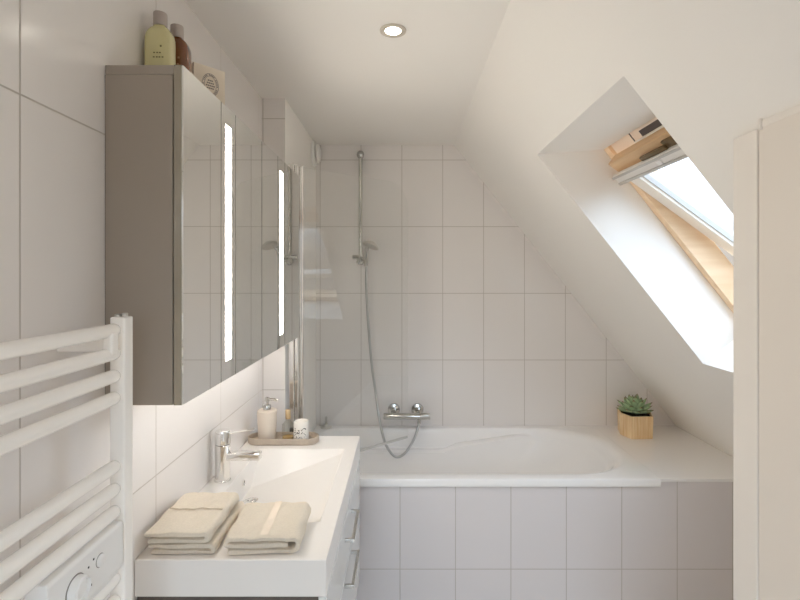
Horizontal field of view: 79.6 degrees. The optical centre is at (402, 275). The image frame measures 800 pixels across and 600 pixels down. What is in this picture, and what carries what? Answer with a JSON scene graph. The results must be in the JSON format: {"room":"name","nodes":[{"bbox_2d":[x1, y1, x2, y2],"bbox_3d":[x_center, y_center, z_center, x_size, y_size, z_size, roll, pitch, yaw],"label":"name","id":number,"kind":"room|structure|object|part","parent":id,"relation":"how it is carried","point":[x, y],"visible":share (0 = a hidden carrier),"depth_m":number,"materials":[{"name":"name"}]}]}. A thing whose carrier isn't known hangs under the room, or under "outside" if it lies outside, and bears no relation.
{"room":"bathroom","nodes":[
{"label":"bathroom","id":0,"kind":"room"},
{"bbox_2d":[0,0,261,599],"bbox_3d":[-0.694,0.361,0.814,0.120,2.319,4.227,0,0,0],"label":"wall","id":1,"kind":"structure","parent":0,"point":[54,54],"depth_m":0.92,"materials":[{"name":"tile"}]},
{"bbox_2d":[0,313,132,599],"bbox_3d":[-0.549,0.691,0.619,0.111,1.240,0.638,0,0,-6],"label":"towel radiator","id":2,"kind":"object","parent":1,"relation":"attached to","point":[96,562],"visible":1,"depth_m":0.79,"materials":[{"name":"white metal"}]},
{"bbox_3d":[-0.544,0.444,0.617,0.025,0.025,0.585,0,0,0],"label":"rail","id":3,"kind":"part","parent":2,"relation":"part of","materials":[{"name":"white metal"}]},
{"bbox_3d":[-0.544,0.402,0.617,0.025,0.025,0.585,0,0,0],"label":"rail","id":4,"kind":"part","parent":2,"relation":"part of","materials":[{"name":"white metal"}]},
{"bbox_3d":[-0.544,0.359,0.617,0.025,0.025,0.585,0,0,0],"label":"rail","id":5,"kind":"part","parent":2,"relation":"part of","materials":[{"name":"white metal"}]},
{"bbox_3d":[-0.544,0.230,0.617,0.025,0.025,0.585,0,0,0],"label":"rail","id":6,"kind":"part","parent":2,"relation":"part of","materials":[{"name":"white metal"}]},
{"bbox_3d":[-0.544,0.188,0.617,0.025,0.025,0.585,0,0,0],"label":"rail","id":7,"kind":"part","parent":2,"relation":"part of","materials":[{"name":"white metal"}]},
{"bbox_3d":[-0.544,0.146,0.617,0.025,0.025,0.585,0,0,0],"label":"rail","id":8,"kind":"part","parent":2,"relation":"part of","materials":[{"name":"white metal"}]},
{"bbox_3d":[-0.544,0.102,0.617,0.025,0.025,0.585,0,0,0],"label":"rail","id":9,"kind":"part","parent":2,"relation":"part of","materials":[{"name":"white metal"}]},
{"bbox_3d":[-0.544,0.571,0.617,0.025,0.025,0.585,0,0,0],"label":"rail","id":10,"kind":"part","parent":2,"relation":"part of","materials":[{"name":"white metal"}]},
{"bbox_3d":[-0.544,0.613,0.617,0.025,0.025,0.585,0,0,0],"label":"rail","id":11,"kind":"part","parent":2,"relation":"part of","materials":[{"name":"white metal"}]},
{"bbox_3d":[-0.542,0.695,0.924,0.028,1.233,0.030,0,0,0],"label":"post","id":12,"kind":"part","parent":2,"relation":"part of","materials":[{"name":"white metal"}]},
{"bbox_2d":[105,65,298,404],"bbox_3d":[-0.550,-0.085,1.587,0.168,0.727,1.136,0,0,0],"label":"upper cabinet","id":13,"kind":"object","parent":1,"relation":"attached to","point":[202,215],"visible":0.97,"depth_m":1.05,"materials":[{"name":"beige paint"}]},
{"bbox_3d":[-0.559,-0.438,1.587,0.146,0.020,1.136,0,0,0],"label":"panel","id":14,"kind":"part","parent":13,"relation":"part of","materials":[{"name":"beige paint"}]},
{"bbox_2d":[144,10,175,64],"bbox_3d":[-0.593,-0.545,1.174,0.065,0.193,0.045,0,0,0],"label":"toiletry bottle","id":15,"kind":"object","parent":13,"relation":"on","point":[159,42],"visible":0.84,"depth_m":1.15,"materials":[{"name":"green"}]},
{"bbox_3d":[-0.478,-0.087,1.302,0.016,0.723,0.567,0,0,0],"label":"mirror door","id":16,"kind":"part","parent":13,"relation":"part of","materials":[{"name":"beige"}]},
{"bbox_2d":[170,23,191,72],"bbox_3d":[-0.581,-0.545,1.233,0.064,0.193,0.045,0,0,-6],"label":"toiletry bottle","id":17,"kind":"object","parent":13,"relation":"on","point":[183,52],"visible":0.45,"depth_m":1.22,"materials":[{"name":"brown plastic"}]},
{"bbox_2d":[192,62,224,104],"bbox_3d":[-0.555,-0.510,1.337,0.076,0.123,0.088,0,0,43],"label":"box","id":18,"kind":"object","parent":13,"relation":"on","point":[213,79],"visible":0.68,"depth_m":1.32,"materials":[{"name":"beige cardboard"}]},
{"bbox_2d":[182,65,261,404],"bbox_3d":[-0.469,-0.087,1.302,0.004,0.721,0.565,0,0,0],"label":"mirror","id":19,"kind":"object","parent":13,"relation":"attached to","point":[222,157],"depth_m":1.21,"materials":[{"name":"clear glass"}]},
{"bbox_2d":[262,141,298,357],"bbox_3d":[-0.469,-0.087,1.872,0.004,0.721,0.565,0,0,0],"label":"mirror","id":20,"kind":"object","parent":13,"relation":"attached to","point":[280,184],"depth_m":1.81,"materials":[{"name":"clear glass"}]},
{"bbox_2d":[137,459,359,599],"bbox_3d":[-0.392,1.007,1.574,0.483,0.487,0.865,0,0,0],"label":"vanity unit","id":21,"kind":"object","parent":1,"relation":"attached to","point":[343,585],"visible":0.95,"depth_m":1.51,"materials":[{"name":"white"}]},
{"bbox_2d":[135,436,359,596],"bbox_3d":[-0.407,0.714,1.571,0.453,0.088,0.879,0,0,0],"label":"washbasin","id":22,"kind":"object","parent":21,"relation":"in","point":[321,474],"visible":0.8,"depth_m":1.21,"materials":[{"name":"white ceramic"}]},
{"bbox_2d":[148,501,244,553],"bbox_3d":[-0.529,0.654,1.260,0.164,0.030,0.224,0,0,0],"label":"bath towel","id":23,"kind":"object","parent":22,"relation":"on","point":[210,547],"visible":0.34,"depth_m":1.15,"materials":[{"name":"beige fabric"}]},
{"bbox_2d":[144,492,238,543],"bbox_3d":[-0.538,0.623,1.251,0.158,0.033,0.218,0,0,0],"label":"bath towel","id":24,"kind":"object","parent":23,"relation":"on","point":[195,517],"visible":1,"depth_m":1.21,"materials":[{"name":"beige fabric"}]},
{"bbox_2d":[214,428,261,482],"bbox_3d":[-0.542,0.584,1.575,0.150,0.170,0.051,0,0,0],"label":"tap","id":25,"kind":"object","parent":22,"relation":"on","point":[223,455],"visible":1,"depth_m":1.56,"materials":[{"name":"silver metal"}]},
{"bbox_3d":[-0.530,0.509,1.575,0.088,0.020,0.009,0,0,0],"label":"lever","id":26,"kind":"part","parent":25,"relation":"part of","materials":[{"name":"silver metal"}]},
{"bbox_3d":[-0.521,0.590,1.575,0.110,0.024,0.032,0,0,0],"label":"spout","id":27,"kind":"part","parent":25,"relation":"part of","materials":[{"name":"silver metal"}]},
{"bbox_2d":[223,501,310,554],"bbox_3d":[-0.343,0.645,1.242,0.188,0.046,0.187,0,0,-3],"label":"bath towel","id":28,"kind":"object","parent":22,"relation":"on","point":[272,527],"visible":1,"depth_m":1.19,"materials":[{"name":"beige fabric"}]},
{"bbox_2d":[248,432,318,444],"bbox_3d":[-0.482,0.657,1.939,0.284,0.026,0.092,0,0,0],"label":"tray","id":29,"kind":"object","parent":22,"relation":"on","point":[253,439],"visible":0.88,"depth_m":1.89,"materials":[{"name":"beige stone"}]},
{"bbox_2d":[257,397,277,438],"bbox_3d":[-0.549,0.575,1.939,0.079,0.171,0.079,0,0,-37],"label":"soap dispenser","id":30,"kind":"object","parent":29,"relation":"on","point":[267,415],"visible":0.94,"depth_m":1.91,"materials":[{"name":"beige ceramic"}]},
{"bbox_2d":[283,409,293,438],"bbox_3d":[-0.465,0.600,1.942,0.047,0.120,0.047,0,0,0],"label":"bottle","id":31,"kind":"object","parent":29,"relation":"on","point":[287,411],"visible":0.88,"depth_m":1.94,"materials":[{"name":"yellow glass"}]},
{"bbox_2d":[294,419,308,438],"bbox_3d":[-0.410,0.621,1.933,0.061,0.078,0.061,0,0,0],"label":"candle holder","id":32,"kind":"object","parent":29,"relation":"on","point":[301,426],"visible":0.96,"depth_m":1.91,"materials":[{"name":"white ceramic"}]},
{"bbox_3d":[-0.192,0.853,1.574,0.020,0.177,0.865,0,0,0],"label":"drawer","id":33,"kind":"part","parent":21,"relation":"part of","materials":[{"name":"white"}]},
{"bbox_3d":[-0.192,1.098,1.574,0.020,0.304,0.865,0,0,0],"label":"drawer","id":34,"kind":"part","parent":21,"relation":"part of","materials":[{"name":"white"}]},
{"bbox_3d":[-0.166,0.960,1.578,0.031,0.010,0.193,0,0,0],"label":"handle","id":35,"kind":"part","parent":21,"relation":"part of","materials":[{"name":"silver metal"}]},
{"bbox_3d":[-0.166,0.818,1.578,0.031,0.010,0.193,0,0,0],"label":"handle","id":36,"kind":"part","parent":21,"relation":"part of","materials":[{"name":"silver metal"}]},
{"bbox_2d":[262,98,315,431],"bbox_3d":[-0.582,0.361,2.543,0.104,2.319,0.768,0,0,0],"label":"wall","id":37,"kind":"structure","parent":0,"point":[283,132],"depth_m":2.44,"materials":[{"name":"tile"}]},
{"bbox_2d":[311,140,320,166],"bbox_3d":[-0.509,-0.721,2.830,0.042,0.150,0.150,0,0,0],"label":"air vent","id":38,"kind":"object","parent":37,"relation":"in","point":[315,148],"visible":1,"depth_m":2.79,"materials":[{"name":"white plastic"}]},
{"bbox_2d":[184,0,509,144],"bbox_3d":[-0.207,-0.859,0.814,1.055,0.120,4.427,0,0,0],"label":"ceiling","id":39,"kind":"structure","parent":0,"point":[346,82],"depth_m":1.75,"materials":[{"name":"white paint"}]},
{"bbox_2d":[380,23,405,37],"bbox_3d":[-0.032,-0.795,1.559,0.086,0.006,0.086,0,0,0],"label":"recessed light","id":40,"kind":"object","parent":39,"relation":"in","point":[392,30],"visible":1,"depth_m":1.55,"materials":[{"name":"beige metal"}]},
{"bbox_2d":[316,145,675,425],"bbox_3d":[0.705,0.361,2.987,2.878,2.319,0.120,0,0,0],"label":"wall","id":41,"kind":"structure","parent":0,"point":[470,324],"depth_m":2.93,"materials":[{"name":"tile"}]},
{"bbox_2d":[352,151,363,264],"bbox_3d":[-0.253,-0.407,2.868,0.096,0.685,0.116,0,0,0],"label":"shower rail","id":42,"kind":"object","parent":41,"relation":"attached to","point":[360,154],"visible":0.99,"depth_m":2.86,"materials":[{"name":"silver metal"}]},
{"bbox_2d":[363,240,419,457],"bbox_3d":[-0.064,0.426,2.754,0.330,1.255,0.189,0,0,0],"label":"shower","id":43,"kind":"object","parent":42,"relation":"hanging from","point":[368,244],"visible":0.98,"depth_m":2.80,"materials":[{"name":"silver metal"}]},
{"bbox_3d":[-0.210,-0.123,2.775,0.030,0.134,0.100,0,0,-13],"label":"handle","id":44,"kind":"part","parent":43,"relation":"part of","materials":[{"name":"silver metal"}]},
{"bbox_2d":[383,403,429,423],"bbox_3d":[0.023,0.820,2.862,0.274,0.091,0.129,0,0,0],"label":"shower mixer","id":45,"kind":"object","parent":41,"relation":"attached to","point":[417,409],"visible":1,"depth_m":2.81,"materials":[{"name":"silver metal"}]},
{"bbox_3d":[0.130,0.824,2.819,0.060,0.043,0.043,0,0,0],"label":"temperature knob","id":46,"kind":"part","parent":45,"relation":"part of","materials":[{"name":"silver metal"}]},
{"bbox_2d":[356,482,732,599],"bbox_3d":[0.741,1.222,2.172,2.543,0.596,0.024,0,0,0],"label":"wall","id":47,"kind":"structure","parent":0,"point":[672,540],"depth_m":2.16,"materials":[{"name":"tile"}]},
{"bbox_2d":[594,426,732,481],"bbox_3d":[1.416,0.918,2.541,0.514,0.012,0.773,0,0,0],"label":"ledge","id":48,"kind":"object","parent":47,"relation":"on","point":[673,454],"depth_m":2.45,"materials":[{"name":"white tile"}]},
{"bbox_2d":[617,394,653,438],"bbox_3d":[1.334,0.797,2.766,0.199,0.230,0.182,0,0,0],"label":"potted succulent","id":49,"kind":"object","parent":48,"relation":"on","point":[635,421],"visible":1,"depth_m":2.71,"materials":[{"name":"green plant"}]},
{"bbox_2d":[454,0,799,456],"bbox_3d":[1.438,0.255,0.814,2.253,2.530,4.427,0,0,0],"label":"ceiling","id":50,"kind":"structure","parent":0,"point":[561,82],"depth_m":1.77,"materials":[{"name":"white paint"}]},
{"bbox_2d":[604,117,732,311],"bbox_3d":[1.149,-0.179,1.578,0.660,0.796,0.765,0,0,0],"label":"window","id":51,"kind":"structure","parent":50,"relation":"attached to","point":[637,157],"depth_m":1.86,"materials":[{"name":"brown wood"}]},
{"bbox_3d":[0.879,-0.532,1.578,0.097,0.091,0.765,0,0,0],"label":"head rail","id":52,"kind":"part","parent":51,"relation":"part of","materials":[{"name":"beige wood"}]},
{"bbox_3d":[0.866,-0.440,1.578,0.095,0.087,0.679,0,0,0],"label":"sash rail","id":53,"kind":"part","parent":51,"relation":"part of","materials":[{"name":"brown wood"}]},
{"bbox_2d":[634,119,663,142],"bbox_3d":[0.848,-0.499,1.480,0.027,0.035,0.562,0,0,0],"label":"vent","id":54,"kind":"object","parent":51,"relation":"attached to","point":[652,127],"depth_m":1.65,"materials":[{"name":"grey plastic"}]},
{"bbox_3d":[0.857,-0.378,1.581,0.038,0.030,0.696,0,0,0],"label":"rail","id":55,"kind":"part","parent":51,"relation":"part of","materials":[{"name":"silver metal"}]},
{"bbox_3d":[1.181,-0.209,1.578,0.588,0.449,0.679,0,0,0],"label":"sash","id":56,"kind":"part","parent":51,"relation":"part of","materials":[{"name":"white wood"}]},
{"bbox_2d":[617,409,652,438],"bbox_3d":[1.337,0.849,2.766,0.183,0.126,0.182,0,0,0],"label":"pot","id":57,"kind":"object","parent":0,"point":[632,425],"depth_m":2.68,"materials":[{"name":"brown wood"}]},
{"bbox_3d":[1.419,0.616,-0.146,1.411,1.808,2.309,0,0,0],"label":"wall","id":58,"kind":"structure","parent":0,"visible":0},
{"bbox_2d":[733,104,799,599],"bbox_3d":[0.703,0.609,0.514,0.020,1.822,0.989,0,0,0],"label":"trim","id":59,"kind":"structure","parent":58,"relation":"attached to","point":[745,147],"depth_m":0.97,"materials":[{"name":"white paint"}]},
{"bbox_2d":[758,112,799,599],"bbox_3d":[0.702,0.603,0.485,0.022,1.815,0.910,0,0,0],"label":"door","id":60,"kind":"structure","parent":58,"relation":"in","point":[779,141],"depth_m":0.89,"materials":[{"name":"beige paint"}]},
{"bbox_3d":[0.955,1.570,0.814,3.378,0.100,4.427,0,0,0],"label":"floor","id":61,"kind":"structure","parent":0,"visible":0},
{"bbox_2d":[313,426,660,486],"bbox_3d":[0.314,1.112,2.540,1.687,0.400,0.772,0,0,0],"label":"bathtub","id":62,"kind":"object","parent":61,"relation":"on","point":[439,456],"visible":0.52,"depth_m":2.80,"materials":[{"name":"white ceramic"}]},
{"bbox_2d":[320,416,331,428],"bbox_3d":[-0.462,0.879,2.888,0.068,0.066,0.068,0,0,0],"label":"drain control","id":63,"kind":"object","parent":62,"relation":"on","point":[326,426],"visible":1,"depth_m":2.88,"materials":[{"name":"grey metal"}]},
{"bbox_2d":[288,164,407,451],"bbox_3d":[-0.273,0.197,2.467,0.736,1.426,0.092,0,0,-42],"label":"screen","id":64,"kind":"object","parent":62,"relation":"on","point":[295,347],"visible":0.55,"depth_m":2.24,"materials":[{"name":"clear glass"}]}
]}

